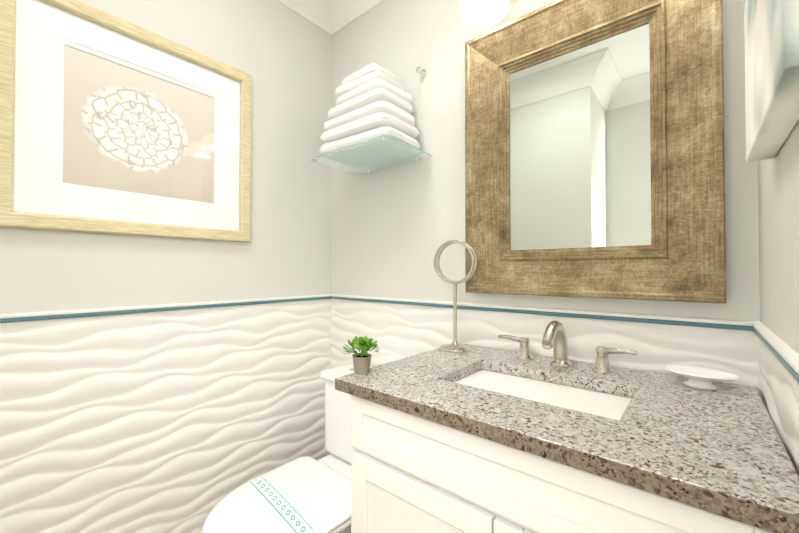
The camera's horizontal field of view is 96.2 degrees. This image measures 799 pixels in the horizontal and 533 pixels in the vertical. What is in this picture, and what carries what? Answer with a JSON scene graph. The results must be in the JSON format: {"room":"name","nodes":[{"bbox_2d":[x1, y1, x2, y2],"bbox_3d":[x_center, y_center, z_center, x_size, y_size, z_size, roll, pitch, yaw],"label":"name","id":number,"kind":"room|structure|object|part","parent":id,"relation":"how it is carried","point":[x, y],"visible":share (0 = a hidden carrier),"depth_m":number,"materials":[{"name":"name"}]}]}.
{"room":"bathroom","nodes":[
{"label":"bathroom","id":0,"kind":"room"},
{"bbox_2d":[0,0,330,313],"bbox_3d":[-0.827,-0.603,1.313,0.001,1.523,1.460,-1,-1,40],"label":"wall","id":1,"kind":"structure","parent":0,"point":[279,53],"depth_m":1.51,"materials":[{"name":"white paint"}]},
{"bbox_2d":[0,0,250,241],"bbox_3d":[-0.865,-0.458,1.238,0.031,0.704,0.720,-1,-1,40],"label":"picture frame","id":2,"kind":"object","parent":1,"relation":"attached to","point":[111,124],"visible":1,"depth_m":1.17,"materials":[{"name":"wood"},{"name":"glass"},{"name":"paper"}]},
{"bbox_2d":[63,44,213,203],"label":"print","id":3,"kind":"object","parent":2,"relation":"attached to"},
{"bbox_2d":[0,294,328,318],"bbox_3d":[-0.840,0.143,1.286,0.015,0.016,1.430,-1,-1,40],"label":"trim","id":4,"kind":"structure","parent":1,"relation":"attached to","point":[15,315],"depth_m":1.22,"materials":[{"name":"white tile"}]},
{"bbox_2d":[0,296,329,322],"bbox_3d":[-0.833,0.153,1.289,0.008,0.012,1.430,-1,-1,40],"label":"trim","id":5,"kind":"structure","parent":1,"relation":"attached to","point":[20,319],"depth_m":1.22,"materials":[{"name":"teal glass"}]},
{"bbox_2d":[0,299,331,532],"bbox_3d":[-0.825,0.664,1.302,0.008,1.012,1.472,-1,-1,40],"label":"wall tile","id":6,"kind":"structure","parent":1,"relation":"attached to","point":[181,421],"depth_m":1.26,"materials":[{"name":"white tile"}]},
{"bbox_2d":[275,0,325,21],"bbox_3d":[-0.832,-1.291,1.221,0.134,0.150,1.310,-1,-1,40],"label":"crown molding","id":7,"kind":"structure","parent":1,"relation":"attached to","point":[308,10],"depth_m":1.73,"materials":[{"name":"white paint"}]},
{"bbox_2d":[331,0,759,320],"bbox_3d":[0.247,-0.603,1.363,1.578,1.523,0.001,-1,-1,40],"label":"wall","id":8,"kind":"structure","parent":0,"point":[394,228],"depth_m":1.45,"materials":[{"name":"white paint"}]},
{"bbox_2d":[310,0,385,35],"bbox_3d":[0.150,-1.289,1.374,1.440,0.150,0.134,-1,-1,40],"label":"crown molding","id":9,"kind":"structure","parent":8,"relation":"attached to","point":[331,17],"depth_m":1.78,"materials":[{"name":"white paint"}]},
{"bbox_2d":[310,134,430,174],"bbox_3d":[-0.120,-0.447,1.478,0.423,0.018,0.290,-1,-1,40],"label":"glass shelf","id":10,"kind":"object","parent":8,"relation":"attached to","point":[377,153],"visible":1,"depth_m":1.44,"materials":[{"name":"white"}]},
{"bbox_2d":[319,63,419,154],"bbox_3d":[-0.124,-0.627,1.480,0.397,0.341,0.264,-1,-1,40],"label":"towels","id":11,"kind":"object","parent":10,"relation":"on","point":[373,100],"visible":0.81,"depth_m":1.39,"materials":[{"name":"white fabric"}]},
{"bbox_2d":[416,66,426,76],"bbox_3d":[0.087,-0.803,1.473,0.032,0.032,0.039,-1,-1,40],"label":"robe hook","id":12,"kind":"object","parent":8,"relation":"attached to","point":[421,71],"visible":1,"depth_m":1.48,"materials":[{"name":"silver metal"}]},
{"bbox_2d":[460,0,509,26],"bbox_3d":[0.474,-0.927,1.044,0.630,0.167,0.199,-1,-1,40],"label":"sconce","id":13,"kind":"object","parent":8,"relation":"attached to","point":[478,13],"visible":1,"depth_m":1.24,"materials":[{"name":"white glass"}]},
{"bbox_2d":[329,294,746,325],"bbox_3d":[0.234,0.144,1.361,1.560,0.016,0.016,-1,-1,40],"label":"trim","id":14,"kind":"structure","parent":8,"relation":"attached to","point":[618,314],"depth_m":1.09,"materials":[{"name":"white tile"}]},
{"bbox_2d":[330,296,746,330],"bbox_3d":[0.238,0.154,1.356,1.560,0.012,0.008,-1,-1,40],"label":"trim","id":15,"kind":"structure","parent":8,"relation":"attached to","point":[656,321],"depth_m":1.09,"materials":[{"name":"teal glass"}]},
{"bbox_2d":[330,299,761,395],"bbox_3d":[0.246,0.665,1.350,1.596,1.012,0.008,-1,-1,40],"label":"wall tile","id":16,"kind":"structure","parent":8,"relation":"attached to","point":[397,331],"depth_m":1.18,"materials":[{"name":"white tile"}]},
{"bbox_2d":[465,0,725,303],"bbox_3d":[0.517,-0.361,1.088,0.692,0.903,0.062,-1,-1,40],"label":"mirror","id":17,"kind":"object","parent":8,"relation":"attached to","point":[594,152],"visible":1,"depth_m":1.05,"materials":[{"name":"brown wood"}]},
{"bbox_2d":[758,120,798,353],"bbox_3d":[0.222,-0.619,0.109,0.001,1.523,1.950,-1,-1,40],"label":"wall","id":18,"kind":"structure","parent":0,"point":[778,195],"depth_m":0.61,"materials":[{"name":"white paint"}]},
{"bbox_2d":[744,0,798,161],"bbox_3d":[0.534,-0.469,0.510,0.037,0.543,0.408,-1,-1,40],"label":"canvas art","id":19,"kind":"object","parent":18,"relation":"attached to","point":[771,30],"visible":1,"depth_m":0.47,"materials":[{"name":"canvas"},{"name":"paint"}]},
{"bbox_2d":[747,321,798,374],"bbox_3d":[0.217,0.127,0.104,0.015,0.016,1.962,-1,-1,40],"label":"trim","id":20,"kind":"structure","parent":18,"relation":"attached to","point":[787,354],"depth_m":0.58,"materials":[{"name":"white tile"}]},
{"bbox_2d":[747,326,798,382],"bbox_3d":[0.215,0.137,0.105,0.008,0.012,1.950,-1,-1,40],"label":"trim","id":21,"kind":"structure","parent":18,"relation":"attached to","point":[790,369],"depth_m":0.57,"materials":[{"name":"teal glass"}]},
{"bbox_2d":[758,339,798,475],"bbox_3d":[0.225,0.648,0.100,0.008,1.012,1.958,-1,-1,40],"label":"wall tile","id":22,"kind":"structure","parent":18,"relation":"attached to","point":[778,383],"depth_m":0.60,"materials":[{"name":"white tile"}]},
{"label":"floor","id":23,"kind":"structure","parent":0,"visible":0},
{"bbox_2d":[202,363,371,532],"bbox_3d":[-0.304,0.806,1.301,0.496,0.727,0.772,-1,-1,40],"label":"toilet","id":24,"kind":"object","parent":23,"relation":"on","point":[305,494],"visible":0.52,"depth_m":1.21,"materials":[{"name":"white ceramic"}]},
{"bbox_3d":[-0.378,0.786,1.173,0.420,0.041,0.481,-1,-1,40],"label":"seat","id":25,"kind":"part","parent":24,"relation":"part of","materials":[{"name":"white ceramic"}]},
{"bbox_3d":[-0.110,0.647,1.492,0.426,0.317,0.193,-1,-1,40],"label":"tank","id":26,"kind":"part","parent":24,"relation":"part of","materials":[{"name":"white ceramic"}]},
{"bbox_3d":[-0.112,0.470,1.492,0.444,0.035,0.207,-1,-1,40],"label":"tank lid","id":27,"kind":"part","parent":24,"relation":"part of","materials":[{"name":"white ceramic"}]},
{"bbox_2d":[335,320,798,532],"bbox_3d":[0.338,0.658,0.876,0.818,1.014,0.598,-1,-1,40],"label":"bathroom vanity","id":28,"kind":"object","parent":23,"relation":"on","point":[478,439],"visible":1,"depth_m":0.69,"materials":[{"name":"granite"},{"name":"painted wood"},{"name":"ceramic"}]},
{"bbox_2d":[343,336,379,374],"bbox_3d":[-0.102,0.235,0.967,0.098,0.099,0.115,-1,-1,40],"label":"potted plant","id":29,"kind":"object","parent":28,"relation":"on","point":[362,358],"visible":1,"depth_m":0.95,"materials":[{"name":"beige"}]},
{"bbox_2d":[434,240,476,352],"bbox_3d":[0.195,0.098,1.256,0.156,0.381,0.112,-1,-1,40],"label":"stand","id":30,"kind":"object","parent":28,"relation":"on","point":[454,346],"visible":1,"depth_m":1.25,"materials":[{"name":"silver metal"}]},
{"bbox_2d":[498,320,637,372],"bbox_3d":[0.441,0.219,1.015,0.381,0.133,0.164,-1,-1,40],"label":"faucet","id":31,"kind":"object","parent":28,"relation":"on","point":[554,336],"depth_m":1.03,"materials":[{"name":"silver metal"}]},
{"bbox_2d":[664,365,739,389],"bbox_3d":[0.708,0.265,0.845,0.138,0.036,0.094,-1,-1,40],"label":"soap dish","id":32,"kind":"object","parent":28,"relation":"on","point":[701,378],"visible":1,"depth_m":0.84,"materials":[{"name":"white ceramic"}]}
]}

